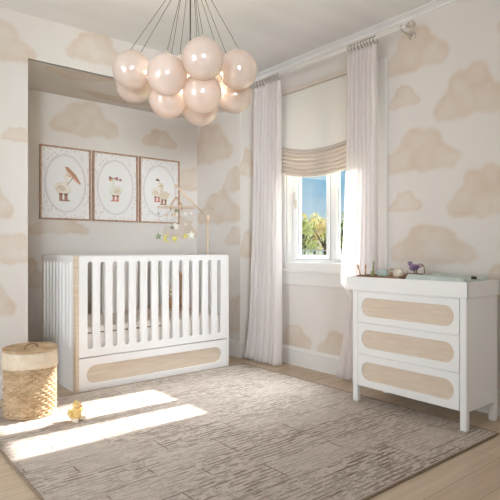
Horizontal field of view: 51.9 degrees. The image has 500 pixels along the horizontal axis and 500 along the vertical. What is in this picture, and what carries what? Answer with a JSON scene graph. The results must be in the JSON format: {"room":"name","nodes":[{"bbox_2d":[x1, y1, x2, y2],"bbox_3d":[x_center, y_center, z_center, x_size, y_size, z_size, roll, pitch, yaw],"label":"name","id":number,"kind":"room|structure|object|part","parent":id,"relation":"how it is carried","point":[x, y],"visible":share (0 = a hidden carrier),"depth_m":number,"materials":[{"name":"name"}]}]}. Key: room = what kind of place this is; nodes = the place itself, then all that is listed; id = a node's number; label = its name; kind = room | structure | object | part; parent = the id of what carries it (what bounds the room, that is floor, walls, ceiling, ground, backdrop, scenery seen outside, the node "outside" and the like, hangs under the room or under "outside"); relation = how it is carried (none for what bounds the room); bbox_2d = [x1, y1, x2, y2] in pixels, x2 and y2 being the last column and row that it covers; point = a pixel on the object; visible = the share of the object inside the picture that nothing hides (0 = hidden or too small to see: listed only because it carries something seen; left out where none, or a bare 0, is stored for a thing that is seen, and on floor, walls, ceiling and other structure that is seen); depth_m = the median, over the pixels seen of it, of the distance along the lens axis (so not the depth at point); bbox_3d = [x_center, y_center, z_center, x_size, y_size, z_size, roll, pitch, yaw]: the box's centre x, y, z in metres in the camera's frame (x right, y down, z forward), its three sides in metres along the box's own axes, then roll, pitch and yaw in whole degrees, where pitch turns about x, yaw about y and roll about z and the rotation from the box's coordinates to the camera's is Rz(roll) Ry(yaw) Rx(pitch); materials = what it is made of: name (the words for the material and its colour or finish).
{"room":"children's room","nodes":[
{"label":"children's room","id":0,"kind":"room"},
{"bbox_2d":[28,89,196,341],"bbox_3d":[-1.392,-0.325,5.003,2.360,2.750,0.200,0,0,-39],"label":"wall","id":1,"kind":"structure","parent":0,"point":[53,119],"depth_m":4.84,"materials":[{"name":"paint"}]},
{"bbox_2d":[39,144,90,220],"bbox_3d":[-1.662,-0.591,4.634,0.459,0.656,0.027,0,0,-39],"label":"framed print","id":2,"kind":"object","parent":1,"relation":"attached to","point":[64,172],"visible":1,"depth_m":4.63,"materials":[{"name":"white paper"}]},
{"bbox_2d":[92,150,137,221],"bbox_3d":[-1.291,-0.591,4.939,0.459,0.656,0.027,0,0,-39],"label":"framed print","id":3,"kind":"object","parent":1,"relation":"attached to","point":[114,175],"visible":1,"depth_m":4.93,"materials":[{"name":"white paper"}]},
{"bbox_2d":[139,156,179,223],"bbox_3d":[-0.920,-0.591,5.243,0.459,0.656,0.027,0,0,-39],"label":"framed print","id":4,"kind":"object","parent":1,"relation":"attached to","point":[158,178],"visible":0.97,"depth_m":5.23,"materials":[{"name":"white paper"}]},
{"bbox_2d":[28,59,223,118],"bbox_3d":[-2.455,-1.542,3.515,5.869,0.317,0.748,0,0,-39],"label":"ceiling","id":5,"kind":"structure","parent":0,"point":[43,77],"depth_m":4.34,"materials":[{"name":"painted plaster"}]},
{"bbox_2d":[0,7,254,374],"bbox_3d":[-2.455,-0.325,3.516,5.870,2.750,0.750,0,0,-39],"label":"wall","id":6,"kind":"structure","parent":0,"point":[23,37],"depth_m":3.71,"materials":[{"name":"paint"}]},
{"bbox_2d":[0,375,3,398],"bbox_3d":[-3.042,0.969,2.537,3.720,0.162,0.017,0,0,-39],"label":"baseboard","id":7,"kind":"structure","parent":6,"relation":"attached to","point":[1,377],"depth_m":3.60,"materials":[{"name":"white paint"}]},
{"bbox_2d":[239,340,245,357],"bbox_3d":[-0.030,0.969,5.012,0.189,0.162,0.017,0,0,-39],"label":"baseboard","id":8,"kind":"structure","parent":6,"relation":"attached to","point":[242,344],"depth_m":4.97,"materials":[{"name":"white paint"}]},
{"bbox_2d":[0,0,434,72],"bbox_3d":[0.100,-1.775,0.406,6.270,0.150,7.301,0,0,-39],"label":"ceiling","id":9,"kind":"structure","parent":0,"point":[274,32],"depth_m":3.82,"materials":[{"name":"paint"}]},
{"bbox_2d":[112,0,256,125],"bbox_3d":[-0.403,-1.237,3.102,0.881,0.924,0.756,0,0,-5],"label":"pendant chandelier","id":10,"kind":"object","parent":9,"relation":"hanging from","point":[193,83],"visible":1,"depth_m":2.97,"materials":[{"name":"pink glass"}]},
{"bbox_3d":[-0.713,-1.080,3.101,0.230,0.230,0.230,0,0,-39],"label":"globe","id":11,"kind":"part","parent":10,"relation":"part of","materials":[{"name":"pink glass"}]},
{"bbox_3d":[-0.752,-1.063,3.331,0.230,0.230,0.230,0,0,-39],"label":"globe","id":12,"kind":"part","parent":10,"relation":"part of","materials":[{"name":"pink glass"}]},
{"bbox_3d":[-0.554,-1.441,3.101,0.320,0.452,0.003,0,0,0],"label":"cord","id":13,"kind":"part","parent":10,"relation":"part of","materials":[{"name":"grey plastic"}]},
{"bbox_3d":[-0.572,-1.432,3.225,0.422,0.470,0.003,0,0,30],"label":"cord","id":14,"kind":"part","parent":10,"relation":"part of","materials":[{"name":"grey plastic"}]},
{"bbox_3d":[-0.472,-0.989,2.921,0.230,0.230,0.230,0,0,-39],"label":"globe","id":15,"kind":"part","parent":10,"relation":"part of","materials":[{"name":"pink glass"}]},
{"bbox_3d":[-0.498,-0.911,3.121,0.230,0.230,0.230,0,0,-39],"label":"globe","id":16,"kind":"part","parent":10,"relation":"part of","materials":[{"name":"pink glass"}]},
{"bbox_3d":[-0.458,-1.145,3.361,0.230,0.230,0.230,0,0,-39],"label":"globe","id":17,"kind":"part","parent":10,"relation":"part of","materials":[{"name":"pink glass"}]},
{"bbox_3d":[-0.360,-1.370,3.101,0.008,0.600,0.008,0,0,-39],"label":"stem","id":18,"kind":"part","parent":10,"relation":"part of","materials":[{"name":"grey metal"}]},
{"bbox_3d":[-0.314,-0.890,3.221,0.230,0.230,0.230,0,0,-39],"label":"globe","id":19,"kind":"part","parent":10,"relation":"part of","materials":[{"name":"pink glass"}]},
{"bbox_3d":[-0.280,-0.908,2.991,0.230,0.230,0.230,0,0,-39],"label":"globe","id":20,"kind":"part","parent":10,"relation":"part of","materials":[{"name":"pink glass"}]},
{"bbox_3d":[-0.261,-1.054,2.851,0.230,0.230,0.230,0,0,-39],"label":"globe","id":21,"kind":"part","parent":10,"relation":"part of","materials":[{"name":"pink glass"}]},
{"bbox_3d":[-0.211,-1.165,3.381,0.230,0.230,0.230,0,0,-39],"label":"globe","id":22,"kind":"part","parent":10,"relation":"part of","materials":[{"name":"pink glass"}]},
{"bbox_3d":[-0.199,-1.432,3.073,0.261,0.470,0.003,0,0,10],"label":"cord","id":23,"kind":"part","parent":10,"relation":"part of","materials":[{"name":"grey plastic"}]},
{"bbox_3d":[-0.102,-0.978,3.261,0.230,0.230,0.230,0,0,-39],"label":"globe","id":24,"kind":"part","parent":10,"relation":"part of","materials":[{"name":"pink glass"}]},
{"bbox_3d":[-0.071,-1.063,3.051,0.230,0.230,0.230,0,0,-39],"label":"globe","id":25,"kind":"part","parent":10,"relation":"part of","materials":[{"name":"pink glass"}]},
{"bbox_2d":[197,111,239,340],"bbox_3d":[-0.261,-0.167,5.319,0.190,2.433,0.749,0,0,-39],"label":"wall","id":26,"kind":"structure","parent":0,"point":[218,141],"depth_m":5.18,"materials":[{"name":"paint"}]},
{"bbox_2d":[229,338,238,357],"bbox_3d":[-0.340,0.969,5.253,0.017,0.162,0.750,0,0,-39],"label":"baseboard","id":27,"kind":"structure","parent":26,"relation":"attached to","point":[233,344],"depth_m":5.02,"materials":[{"name":"white paint"}]},
{"bbox_2d":[0,355,499,499],"bbox_3d":[-0.201,1.100,0.773,6.270,0.100,8.250,0,0,-39],"label":"floor","id":28,"kind":"structure","parent":0,"point":[474,473],"depth_m":2.44,"materials":[{"name":"brown wood"}]},
{"bbox_2d":[42,254,228,392],"bbox_3d":[-0.966,0.549,4.447,1.384,1.001,0.764,0,0,-39],"label":"crib","id":29,"kind":"object","parent":28,"relation":"on","point":[205,277],"visible":0.94,"depth_m":4.10,"materials":[{"name":"white paint"}]},
{"bbox_3d":[-1.724,0.549,4.299,0.024,1.001,0.031,0,0,-39],"label":"corner post","id":30,"kind":"part","parent":29,"relation":"part of","materials":[{"name":"white wood"}]},
{"bbox_3d":[-1.500,0.550,4.027,0.022,1.000,0.673,0,0,-39],"label":"rail","id":31,"kind":"part","parent":29,"relation":"part of","materials":[{"name":"white paint"}]},
{"bbox_3d":[-1.268,0.549,3.743,0.024,1.001,0.058,0,0,-39],"label":"corner post","id":32,"kind":"part","parent":29,"relation":"part of","materials":[{"name":"brown wood"}]},
{"bbox_3d":[-1.199,0.422,4.730,1.337,0.745,0.028,0,0,-39],"label":"rail","id":33,"kind":"part","parent":29,"relation":"part of","materials":[{"name":"white paint"}]},
{"bbox_3d":[-0.734,0.924,4.165,1.336,0.246,0.024,0,0,-39],"label":"panel","id":34,"kind":"part","parent":29,"relation":"part of","materials":[{"name":"white paint"}]},
{"bbox_3d":[-0.734,0.422,4.165,1.337,0.745,0.028,0,0,-39],"label":"rail","id":35,"kind":"part","parent":29,"relation":"part of","materials":[{"name":"white paint"}]},
{"bbox_2d":[88,313,218,347],"bbox_3d":[-0.964,0.662,4.445,1.312,0.174,0.688,0,0,-39],"label":"mattress","id":36,"kind":"object","parent":29,"relation":"on","point":[114,314],"visible":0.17,"depth_m":4.14,"materials":[{"name":"grey fabric"}]},
{"bbox_2d":[125,306,209,318],"bbox_3d":[-0.769,0.557,4.623,0.650,0.034,0.612,0,0,-39],"label":"blanket","id":37,"kind":"object","parent":36,"relation":"on","point":[159,308],"visible":0.3,"depth_m":4.49,"materials":[{"name":"beige fabric"}]},
{"bbox_2d":[169,283,179,310],"bbox_3d":[-0.682,0.423,4.517,0.127,0.241,0.139,0,0,-11],"label":"toy","id":38,"kind":"object","parent":37,"relation":"on","point":[170,288],"visible":0.27,"depth_m":4.51,"materials":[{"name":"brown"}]},
{"bbox_2d":[179,272,181,306],"bbox_3d":[-0.644,0.362,4.807,0.101,0.360,0.146,0,0,-16],"label":"toy","id":39,"kind":"object","parent":37,"relation":"on","point":[180,273],"visible":0.33,"depth_m":4.81,"materials":[{"name":"beige"}]},
{"bbox_2d":[155,184,209,253],"bbox_3d":[-0.602,-0.161,4.737,0.523,0.862,0.366,0,0,-39],"label":"mobile","id":40,"kind":"object","parent":29,"relation":"attached to","point":[174,238],"visible":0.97,"depth_m":4.71,"materials":[{"name":"beige wood"}]},
{"bbox_3d":[-0.538,-0.439,4.780,0.338,0.286,0.017,0,0,-34],"label":"arm","id":41,"kind":"part","parent":40,"relation":"part of","materials":[{"name":"beige wood"}]},
{"bbox_3d":[-0.449,0.550,4.890,0.022,1.000,0.673,0,0,-39],"label":"rail","id":42,"kind":"part","parent":29,"relation":"part of","materials":[{"name":"white paint"}]},
{"bbox_3d":[-0.217,0.549,4.606,0.024,1.001,0.058,0,0,-39],"label":"corner post","id":43,"kind":"part","parent":29,"relation":"part of","materials":[{"name":"white paint"}]},
{"bbox_2d":[0,363,498,499],"bbox_3d":[-0.190,1.044,3.083,2.251,0.012,2.310,0,0,-39],"label":"rug","id":44,"kind":"object","parent":28,"relation":"on","point":[243,431],"visible":1,"depth_m":2.75,"materials":[{"name":"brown carpet"}]},
{"bbox_2d":[1,342,57,420],"bbox_3d":[-1.394,0.814,3.261,0.333,0.453,0.331,0,0,-39],"label":"laundry hamper","id":45,"kind":"object","parent":44,"relation":"on","point":[29,371],"visible":1,"depth_m":3.14,"materials":[{"name":"wicker"}]},
{"bbox_3d":[-1.395,0.627,3.261,0.331,0.023,0.331,0,0,-39],"label":"lid","id":46,"kind":"part","parent":45,"relation":"part of","materials":[{"name":"wicker"}]},
{"bbox_3d":[-1.371,0.604,3.216,0.010,0.036,0.109,0,0,27],"label":"loop handle","id":47,"kind":"part","parent":45,"relation":"part of","materials":[{"name":"brown leather"}]},
{"bbox_2d":[67,399,85,422],"bbox_3d":[-1.049,0.974,3.107,0.107,0.132,0.115,0,0,-16],"label":"duck","id":48,"kind":"object","parent":44,"relation":"on","point":[75,414],"visible":1,"depth_m":3.09},
{"bbox_2d":[347,276,499,431],"bbox_3d":[1.103,0.619,3.348,0.405,0.862,0.862,0,0,-39],"label":"dresser","id":49,"kind":"object","parent":28,"relation":"on","point":[429,341],"visible":0.99,"depth_m":3.12,"materials":[{"name":"white paint"}]},
{"bbox_3d":[0.735,0.659,3.534,0.042,0.762,0.042,0,0,-39],"label":"leg","id":50,"kind":"part","parent":49,"relation":"part of","materials":[{"name":"white paint"}]},
{"bbox_2d":[357,272,423,278],"bbox_3d":[0.949,0.212,3.489,0.285,0.094,0.337,0,0,-39],"label":"wooden tray","id":51,"kind":"object","parent":49,"relation":"on","point":[406,274],"visible":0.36,"depth_m":3.46,"materials":[{"name":"brown wood"}]},
{"bbox_2d":[371,261,374,275],"bbox_3d":[0.841,0.136,3.509,0.026,0.111,0.055,0,0,28],"label":"giraffe figurine","id":52,"kind":"object","parent":51,"relation":"on","point":[372,271],"visible":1,"depth_m":3.51,"materials":[{"name":"green ceramic"}]},
{"bbox_2d":[376,268,393,276],"bbox_3d":[0.909,0.158,3.451,0.116,0.067,0.063,0,0,15],"label":"toy","id":53,"kind":"object","parent":51,"relation":"on","point":[381,272],"visible":0.88,"depth_m":3.43,"materials":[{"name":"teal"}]},
{"bbox_2d":[388,264,407,276],"bbox_3d":[0.975,0.144,3.377,0.111,0.094,0.074,0,0,-27],"label":"teapot","id":54,"kind":"object","parent":51,"relation":"on","point":[398,271],"visible":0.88,"depth_m":3.36,"materials":[{"name":"beige ceramic"}]},
{"bbox_2d":[393,269,407,276],"bbox_3d":[0.983,0.161,3.374,0.087,0.060,0.074,0,0,39],"label":"pot","id":55,"kind":"object","parent":54,"relation":"on","point":[397,272],"depth_m":3.35,"materials":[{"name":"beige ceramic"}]},
{"bbox_2d":[407,261,423,273],"bbox_3d":[1.103,0.136,3.435,0.117,0.110,0.049,0,0,15],"label":"bird","id":56,"kind":"object","parent":51,"relation":"on","point":[413,267],"visible":0.99,"depth_m":3.43},
{"bbox_3d":[0.972,0.820,3.227,0.018,0.213,0.727,0,0,-39],"label":"drawer","id":57,"kind":"part","parent":49,"relation":"part of","materials":[{"name":"white paint"}]},
{"bbox_3d":[0.972,0.603,3.227,0.018,0.208,0.727,0,0,-39],"label":"drawer","id":58,"kind":"part","parent":49,"relation":"part of","materials":[{"name":"white paint"}]},
{"bbox_3d":[0.972,0.391,3.227,0.018,0.205,0.727,0,0,-39],"label":"drawer","id":59,"kind":"part","parent":49,"relation":"part of","materials":[{"name":"white paint"}]},
{"bbox_2d":[347,276,499,297],"bbox_3d":[1.103,0.233,3.348,0.405,0.090,0.862,0,0,-39],"label":"tray","id":60,"kind":"object","parent":49,"relation":"on","point":[411,288],"depth_m":3.12,"materials":[{"name":"white paint"}]},
{"bbox_2d":[405,272,489,281],"bbox_3d":[1.227,0.208,3.197,0.361,0.104,0.427,0,0,-39],"label":"changing pad","id":61,"kind":"object","parent":49,"relation":"on","point":[434,276],"visible":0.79,"depth_m":3.13,"materials":[{"name":"white fabric"}]},
{"bbox_3d":[1.227,0.659,2.935,0.042,0.762,0.042,0,0,-39],"label":"leg","id":62,"kind":"part","parent":49,"relation":"part of","materials":[{"name":"white paint"}]},
{"bbox_3d":[1.490,0.664,3.151,0.042,0.771,0.042,0,0,-39],"label":"leg","id":63,"kind":"part","parent":49,"relation":"part of","materials":[{"name":"white paint"}]},
{"bbox_2d":[255,0,499,389],"bbox_3d":[2.144,-0.325,2.699,0.200,2.750,8.250,0,0,-39],"label":"wall","id":64,"kind":"structure","parent":0,"point":[444,82],"depth_m":3.58,"materials":[{"name":"paint"}]},
{"bbox_2d":[250,20,415,88],"bbox_3d":[0.587,-1.551,4.306,0.166,0.074,1.866,0,0,-39],"label":"curtain rod","id":65,"kind":"object","parent":64,"relation":"attached to","point":[412,35],"visible":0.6,"depth_m":3.94,"materials":[{"name":"white metal"}]},
{"bbox_2d":[244,73,281,365],"bbox_3d":[0.116,-0.271,4.760,0.124,2.618,0.478,0,0,-39],"label":"curtain","id":66,"kind":"object","parent":65,"relation":"hanging from","point":[264,334],"visible":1,"depth_m":4.71,"materials":[{"name":"white fabric"}]},
{"bbox_2d":[336,35,377,381],"bbox_3d":[0.856,-0.271,3.945,0.139,2.618,0.553,0,0,-39],"label":"curtain","id":67,"kind":"object","parent":65,"relation":"hanging from","point":[360,230],"visible":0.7,"depth_m":3.89,"materials":[{"name":"white fabric"}]},
{"bbox_2d":[281,58,387,287],"bbox_3d":[0.693,-0.561,4.367,0.185,1.762,1.250,0,0,-39],"label":"window","id":68,"kind":"structure","parent":64,"relation":"in","point":[299,269],"depth_m":4.39,"materials":[{"name":"white paint"}]},
{"bbox_3d":[0.414,-0.445,4.710,0.032,0.150,0.020,0,0,-39],"label":"handle","id":69,"kind":"part","parent":68,"relation":"part of","materials":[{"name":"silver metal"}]},
{"bbox_3d":[0.565,-0.644,4.586,0.045,1.472,0.427,0,0,-39],"label":"sash","id":70,"kind":"part","parent":68,"relation":"part of","materials":[{"name":"white plastic"}]},
{"bbox_2d":[281,68,346,176],"bbox_3d":[0.604,-1.030,4.324,0.069,0.834,1.036,0,0,-39],"label":"roman shade","id":71,"kind":"object","parent":68,"relation":"attached to","point":[314,112],"visible":0.68,"depth_m":4.38,"materials":[{"name":"fabric"}]},
{"bbox_3d":[0.612,-1.125,4.330,0.027,0.600,1.035,0,0,-39],"label":"panel","id":72,"kind":"part","parent":71,"relation":"part of","materials":[{"name":"fabric"}]},
{"bbox_3d":[0.741,-0.644,4.407,0.060,1.528,1.006,0,0,-39],"label":"frame","id":73,"kind":"part","parent":68,"relation":"part of","materials":[{"name":"white plastic"}]},
{"bbox_3d":[0.693,0.163,4.367,0.185,0.085,1.250,0,0,-39],"label":"sill","id":74,"kind":"part","parent":68,"relation":"part of","materials":[{"name":"white paint"}]},
{"bbox_3d":[0.873,-0.644,4.211,0.045,1.472,0.457,0,0,-39],"label":"sash","id":75,"kind":"part","parent":68,"relation":"part of","materials":[{"name":"white plastic"}]},
{"bbox_2d":[255,0,456,79],"bbox_3d":[2.281,-1.686,2.327,0.060,0.028,7.100,0,0,-39],"label":"trim","id":76,"kind":"structure","parent":64,"relation":"attached to","point":[435,4],"depth_m":4.04,"materials":[{"name":"paint"}]},
{"bbox_2d":[282,344,499,415],"bbox_3d":[2.298,0.969,2.341,0.017,0.162,7.100,0,0,-39],"label":"baseboard","id":77,"kind":"structure","parent":64,"relation":"attached to","point":[309,359],"depth_m":4.45,"materials":[{"name":"white paint"}]},
{"label":"outside","id":78,"kind":"structure","parent":0,"visible":0},
{"bbox_3d":[30.078,1.550,76.475,136.430,0.200,200.000,0,0,-39],"label":"ground","id":79,"kind":"structure","parent":78,"visible":0},
{"bbox_2d":[302,218,318,253],"bbox_3d":[4.311,-0.506,39.962,2.512,3.953,3.005,0,0,-9],"label":"tree","id":80,"kind":"object","parent":79,"relation":"on","point":[306,241],"visible":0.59,"depth_m":39.86,"materials":[{"name":"green plant"}]},
{"bbox_2d":[302,212,325,254],"bbox_3d":[6.868,-1.261,56.133,3.850,5.451,4.368,0,0,-1],"label":"tree","id":81,"kind":"object","parent":79,"relation":"on","point":[314,218],"visible":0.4,"depth_m":55.92,"materials":[{"name":"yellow plant"}]},
{"bbox_2d":[312,217,325,254],"bbox_3d":[6.749,-0.740,47.034,2.361,4.417,2.716,0,0,34],"label":"tree","id":82,"kind":"object","parent":79,"relation":"on","point":[320,227],"visible":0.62,"depth_m":46.95,"materials":[{"name":"yellow plant"}]},
{"bbox_2d":[302,249,341,254],"bbox_3d":[4.675,0.725,32.012,6.941,1.450,0.084,0,0,0],"label":"fence","id":83,"kind":"object","parent":79,"relation":"on","point":[303,250],"visible":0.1,"depth_m":31.99,"materials":[{"name":"white wood"}]},
{"bbox_2d":[320,212,343,252],"bbox_3d":[6.905,-0.670,38.209,3.084,4.278,3.104,0,0,-10],"label":"tree","id":84,"kind":"object","parent":79,"relation":"on","point":[342,220],"visible":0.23,"depth_m":37.96,"materials":[{"name":"green plant"}]}
]}

